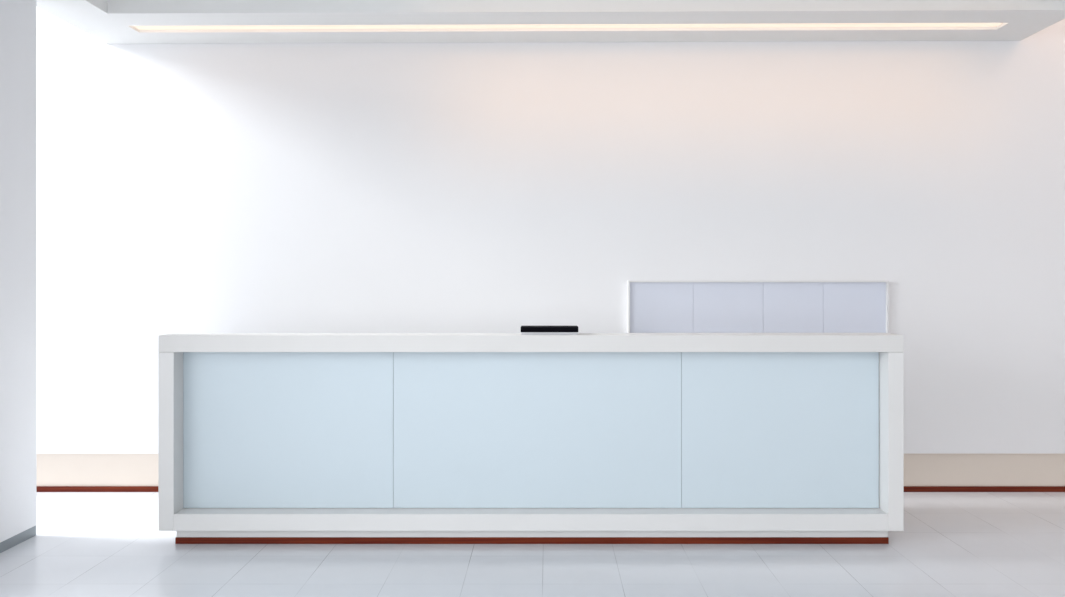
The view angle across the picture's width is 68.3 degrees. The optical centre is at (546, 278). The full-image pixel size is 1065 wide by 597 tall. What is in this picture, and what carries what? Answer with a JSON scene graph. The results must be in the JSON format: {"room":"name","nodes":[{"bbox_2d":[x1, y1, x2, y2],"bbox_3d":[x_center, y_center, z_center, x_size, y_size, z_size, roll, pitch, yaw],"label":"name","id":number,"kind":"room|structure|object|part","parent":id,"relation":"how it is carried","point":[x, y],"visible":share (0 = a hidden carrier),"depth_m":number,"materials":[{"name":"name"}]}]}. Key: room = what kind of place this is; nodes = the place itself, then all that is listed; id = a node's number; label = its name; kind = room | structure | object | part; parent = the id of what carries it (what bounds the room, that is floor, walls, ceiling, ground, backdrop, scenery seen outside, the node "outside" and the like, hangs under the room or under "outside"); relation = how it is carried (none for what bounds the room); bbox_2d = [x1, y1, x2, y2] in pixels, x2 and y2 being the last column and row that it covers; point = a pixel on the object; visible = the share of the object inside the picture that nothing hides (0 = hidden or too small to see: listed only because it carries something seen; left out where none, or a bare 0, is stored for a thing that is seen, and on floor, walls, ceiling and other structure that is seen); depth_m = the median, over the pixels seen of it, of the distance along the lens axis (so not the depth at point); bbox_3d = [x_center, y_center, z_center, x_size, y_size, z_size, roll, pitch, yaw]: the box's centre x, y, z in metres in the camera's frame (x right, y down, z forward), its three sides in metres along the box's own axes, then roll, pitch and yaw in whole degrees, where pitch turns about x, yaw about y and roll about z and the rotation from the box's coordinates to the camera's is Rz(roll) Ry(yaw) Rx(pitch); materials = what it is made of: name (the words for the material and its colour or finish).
{"room":"reception lobby","nodes":[
{"label":"reception lobby","id":0,"kind":"room"},
{"bbox_2d":[0,0,35,541],"bbox_3d":[-3.040,-1.327,3.795,0.500,5.345,0.990,0,0,0],"label":"wall","id":1,"kind":"structure","parent":0,"point":[17,17],"depth_m":4.12,"materials":[{"name":"grey paint"}]},
{"bbox_2d":[0,526,35,552],"bbox_3d":[-3.040,1.373,3.795,0.498,0.055,0.988,0,0,0],"label":"baseboard","id":2,"kind":"structure","parent":1,"relation":"attached to","point":[29,533],"depth_m":4.14,"materials":[{"name":"grey metal"}]},
{"bbox_2d":[0,492,1064,596],"bbox_3d":[-1.000,1.460,-0.280,13.200,0.120,11.440,0,0,0],"label":"floor","id":3,"kind":"structure","parent":0,"point":[85,544],"depth_m":3.88,"materials":[{"name":"tile"}]},
{"bbox_2d":[158,333,903,543],"bbox_3d":[-0.084,0.847,4.450,3.893,1.106,0.700,0,0,0],"label":"reception desk","id":4,"kind":"object","parent":3,"relation":"on","point":[264,438],"visible":1,"depth_m":4.21,"materials":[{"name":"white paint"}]},
{"bbox_3d":[-1.990,0.850,4.450,0.080,0.933,0.700,0,0,0],"label":"panel","id":5,"kind":"part","parent":4,"relation":"part of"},
{"bbox_3d":[-1.387,0.805,4.212,1.125,0.844,0.010,0,0,0],"label":"glass panel","id":6,"kind":"part","parent":4,"relation":"part of","materials":[{"name":"blue glass"}]},
{"bbox_2d":[158,333,903,351],"bbox_3d":[-0.084,0.338,4.180,3.893,0.088,0.160,0,0,0],"label":"countertop","id":7,"kind":"structure","parent":4,"relation":"on","point":[173,342],"depth_m":4.10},
{"bbox_3d":[-0.084,1.273,4.180,3.733,0.087,0.160,0,0,0],"label":"rail","id":8,"kind":"part","parent":4,"relation":"part of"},
{"bbox_3d":[-0.051,0.805,4.212,1.543,0.844,0.010,0,0,0],"label":"glass panel","id":9,"kind":"part","parent":4,"relation":"part of","materials":[{"name":"blue glass"}]},
{"bbox_2d":[521,326,577,334],"bbox_3d":[0.013,0.274,4.202,0.305,0.041,0.125,0,0,0],"label":"flat box","id":10,"kind":"object","parent":4,"relation":"on","point":[525,330],"visible":1,"depth_m":4.14,"materials":[{"name":"black plastic"}]},
{"bbox_3d":[1.250,0.805,4.212,1.057,0.844,0.010,0,0,0],"label":"glass panel","id":11,"kind":"part","parent":4,"relation":"part of","materials":[{"name":"blue glass"}]},
{"bbox_3d":[1.823,0.850,4.450,0.080,0.933,0.700,0,0,0],"label":"panel","id":12,"kind":"part","parent":4,"relation":"part of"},
{"bbox_2d":[36,486,1064,491],"bbox_3d":[-1.000,1.382,5.164,13.200,0.036,0.012,0,0,0],"label":"baseboard","id":13,"kind":"structure","parent":3,"relation":"on","point":[38,488],"depth_m":5.16,"materials":[{"name":"red wood"}]},
{"bbox_2d":[36,7,1064,453],"bbox_3d":[-1.000,-1.429,5.200,13.200,5.143,0.120,0,0,0],"label":"wall","id":14,"kind":"structure","parent":0,"point":[252,187],"depth_m":5.14,"materials":[{"name":"white paint"}]},
{"bbox_2d":[36,454,1064,485],"bbox_3d":[-1.000,1.272,5.215,13.200,0.257,0.090,0,0,0],"label":"trim","id":15,"kind":"structure","parent":14,"relation":"attached to","point":[51,469],"depth_m":5.17,"materials":[{"name":"beige paint"}]},
{"bbox_2d":[628,281,888,332],"bbox_3d":[1.376,0.186,5.122,1.696,0.351,0.036,0,0,0],"label":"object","id":16,"kind":"object","parent":14,"relation":"attached to","point":[653,306],"visible":0.98,"depth_m":5.13,"materials":[{"name":"grey glass"}]},
{"bbox_3d":[0.746,0.186,5.130,0.415,0.329,0.005,0,0,0],"label":"panel","id":17,"kind":"part","parent":16,"relation":"part of","materials":[{"name":"grey glass"}]},
{"bbox_3d":[1.183,0.186,5.130,0.456,0.329,0.005,0,0,0],"label":"panel","id":18,"kind":"part","parent":16,"relation":"part of","materials":[{"name":"grey glass"}]},
{"bbox_3d":[1.608,0.186,5.130,0.391,0.329,0.005,0,0,0],"label":"panel","id":19,"kind":"part","parent":16,"relation":"part of","materials":[{"name":"grey glass"}]},
{"bbox_3d":[2.009,0.186,5.130,0.408,0.329,0.005,0,0,0],"label":"panel","id":20,"kind":"part","parent":16,"relation":"part of","materials":[{"name":"grey glass"}]},
{"bbox_2d":[36,0,1064,43],"bbox_3d":[0.107,-1.729,3.020,5.985,0.360,4.240,0,0,0],"label":"ceiling","id":21,"kind":"structure","parent":0,"point":[107,21],"depth_m":4.66,"materials":[{"name":"white paint"}]},
{"bbox_2d":[134,23,1001,29],"bbox_3d":[0.131,-1.581,4.840,5.357,0.033,0.126,0,0,0],"label":"recessed light","id":22,"kind":"object","parent":21,"relation":"in","point":[783,24],"visible":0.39,"depth_m":4.86,"materials":[{"name":"beige plastic"}]}
]}

